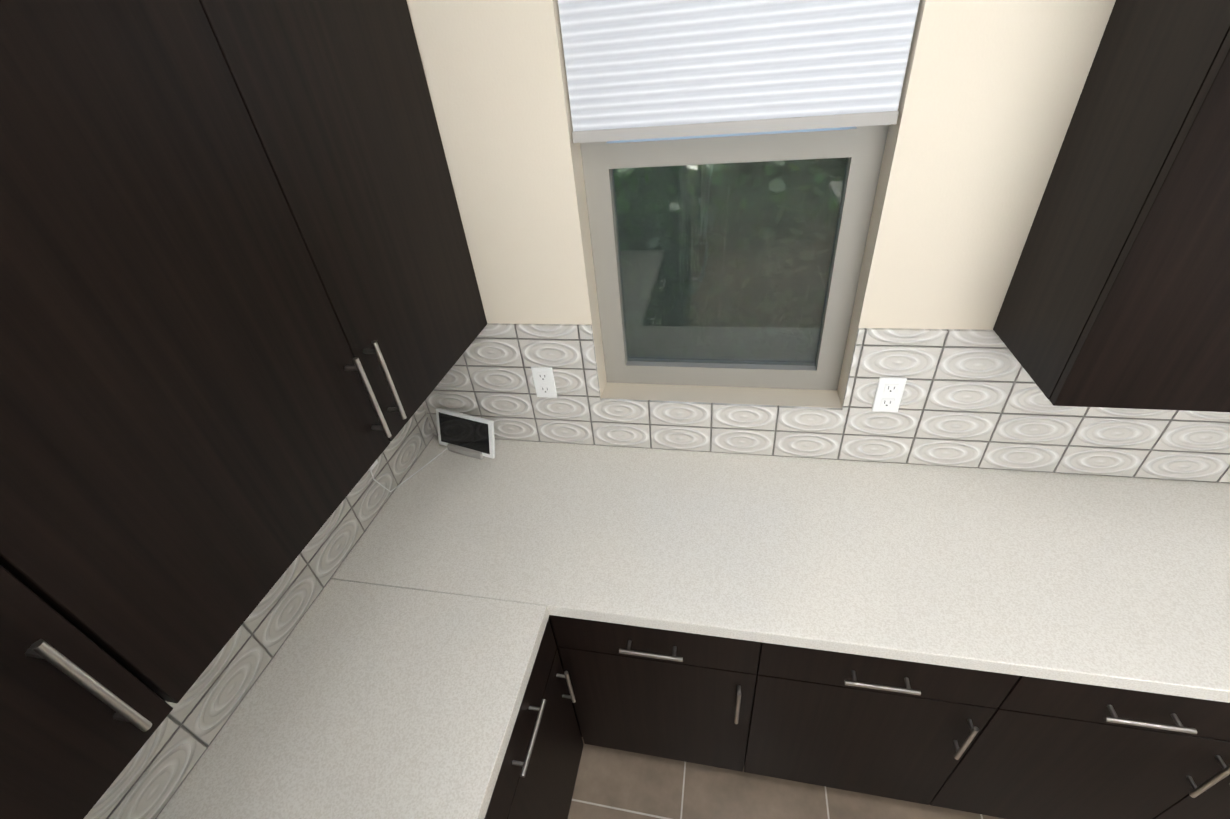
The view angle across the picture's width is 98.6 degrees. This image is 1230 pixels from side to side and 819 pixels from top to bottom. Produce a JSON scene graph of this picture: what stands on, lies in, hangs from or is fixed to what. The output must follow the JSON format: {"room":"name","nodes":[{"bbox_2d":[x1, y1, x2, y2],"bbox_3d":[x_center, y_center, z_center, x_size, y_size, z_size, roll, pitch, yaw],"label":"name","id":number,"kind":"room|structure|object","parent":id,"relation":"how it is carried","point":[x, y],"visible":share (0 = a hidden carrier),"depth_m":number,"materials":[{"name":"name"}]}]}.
{"room":"kitchen","nodes":[
{"label":"kitchen","id":0,"kind":"room"},
{"bbox_2d":[406,0,1115,432],"bbox_3d":[1.989,-0.218,1.209,5.880,2.745,0.200,3,37,12],"label":"wall","id":1,"kind":"structure","parent":0,"point":[986,108],"depth_m":1.22,"materials":[{"name":"beige paint"}]},
{"bbox_2d":[580,125,888,389],"bbox_3d":[0.276,-0.634,1.328,0.728,1.352,0.070,3,37,12],"label":"window","id":2,"kind":"structure","parent":1,"relation":"in","point":[730,260],"depth_m":1.48,"materials":[{"name":"glass"}]},
{"bbox_2d":[558,0,919,142],"bbox_3d":[0.231,-0.889,1.052,0.722,0.608,0.056,3,37,12],"label":"window shade","id":3,"kind":"object","parent":1,"relation":"attached to","point":[644,69],"visible":1,"depth_m":1.13,"materials":[{"name":"white"}]},
{"bbox_2d":[424,323,1229,482],"bbox_3d":[1.987,0.016,1.252,5.478,0.492,0.010,3,37,12],"label":"tile backsplash","id":4,"kind":"structure","parent":1,"relation":"attached to","point":[974,399],"depth_m":1.55,"materials":[{"name":"white tile"}]},
{"bbox_2d":[531,367,556,397],"bbox_3d":[-0.227,-0.086,1.696,0.070,0.116,0.009,3,37,12],"label":"electrical outlet","id":5,"kind":"object","parent":4,"relation":"attached to","point":[544,381],"visible":1,"depth_m":1.69,"materials":[{"name":"white plastic"}]},
{"bbox_2d":[872,377,906,411],"bbox_3d":[0.771,-0.040,1.489,0.070,0.116,0.009,3,37,12],"label":"electrical outlet","id":6,"kind":"object","parent":4,"relation":"attached to","point":[889,394],"visible":1,"depth_m":1.49,"materials":[{"name":"white plastic"}]},
{"bbox_2d":[993,0,1229,411],"bbox_3d":[1.367,-0.524,0.790,0.996,1.092,0.330,3,37,12],"label":"upper cabinet","id":7,"kind":"object","parent":1,"relation":"attached to","point":[1117,294],"visible":1,"depth_m":0.93,"materials":[{"name":"brown wood"}]},
{"bbox_2d":[568,737,1003,818],"bbox_3d":[1.284,3.473,-1.387,5.880,0.040,8.900,3,37,12],"label":"floor","id":8,"kind":"structure","parent":0,"point":[610,783],"depth_m":1.74,"materials":[{"name":"tile"}]},
{"bbox_2d":[484,615,583,818],"bbox_3d":[-0.490,1.012,1.475,0.628,0.870,0.507,3,37,12],"label":"base cabinet","id":9,"kind":"object","parent":8,"relation":"on","point":[537,776],"depth_m":1.36,"materials":[{"name":"brown wood"}]},
{"bbox_2d":[156,567,555,818],"bbox_3d":[-0.575,0.796,1.004,0.633,0.042,1.020,3,37,12],"label":"countertop","id":10,"kind":"structure","parent":9,"relation":"on","point":[392,679],"depth_m":1.15,"materials":[{"name":"stone"}]},
{"bbox_2d":[552,615,767,772],"bbox_3d":[0.175,0.700,1.808,0.550,0.870,0.629,3,37,12],"label":"base cabinet","id":11,"kind":"object","parent":8,"relation":"on","point":[681,696],"depth_m":1.48,"materials":[{"name":"brown wood"}]},
{"bbox_2d":[748,643,1035,806],"bbox_3d":[0.710,0.724,1.697,0.544,0.870,0.629,3,37,12],"label":"base cabinet","id":12,"kind":"object","parent":8,"relation":"on","point":[909,731],"depth_m":1.36,"materials":[{"name":"brown wood"}]},
{"bbox_2d":[940,678,1229,818],"bbox_3d":[1.463,0.759,1.542,0.995,0.870,0.629,3,37,12],"label":"base cabinet","id":13,"kind":"object","parent":8,"relation":"on","point":[1002,745],"depth_m":1.27,"materials":[{"name":"brown wood"}]},
{"bbox_2d":[339,435,1229,702],"bbox_3d":[0.591,0.354,1.444,2.697,0.042,0.633,3,37,12],"label":"countertop","id":14,"kind":"structure","parent":13,"relation":"on","point":[1098,580],"depth_m":1.39,"materials":[{"name":"stone"}]},
{"bbox_2d":[370,408,495,491],"bbox_3d":[-0.560,0.145,1.722,0.295,0.161,0.335,3,37,12],"label":"display","id":15,"kind":"object","parent":14,"relation":"on","point":[466,435],"visible":0.96,"depth_m":1.80,"materials":[{"name":"white"}]},
{"bbox_3d":[-1.064,0.511,0.646,0.200,2.745,2.700,3,37,12],"label":"wall","id":16,"kind":"structure","parent":0,"visible":0},
{"bbox_2d":[0,524,187,818],"bbox_3d":[-0.858,0.111,0.237,0.329,1.092,0.516,3,37,12],"label":"upper cabinet","id":17,"kind":"object","parent":16,"relation":"attached to","point":[79,700],"depth_m":0.60,"materials":[{"name":"brown wood"}]},
{"bbox_2d":[0,0,486,689],"bbox_3d":[-0.702,-0.375,0.883,0.329,1.092,1.132,3,37,12],"label":"upper cabinet","id":18,"kind":"object","parent":16,"relation":"attached to","point":[242,320],"depth_m":0.74,"materials":[{"name":"brown wood"}]},
{"bbox_2d":[84,402,435,818],"bbox_3d":[-0.843,0.402,1.160,0.011,0.456,1.620,3,37,12],"label":"tile backsplash","id":19,"kind":"structure","parent":16,"relation":"attached to","point":[145,786],"depth_m":1.21,"materials":[{"name":"white tile"}]},
{"bbox_2d":[369,460,377,470],"bbox_3d":[-0.729,0.128,1.539,0.036,0.116,0.070,3,37,12],"label":"outlet","id":20,"kind":"object","parent":19,"relation":"attached to","point":[375,463],"visible":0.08,"depth_m":1.55,"materials":[{"name":"white plastic"}]}
]}

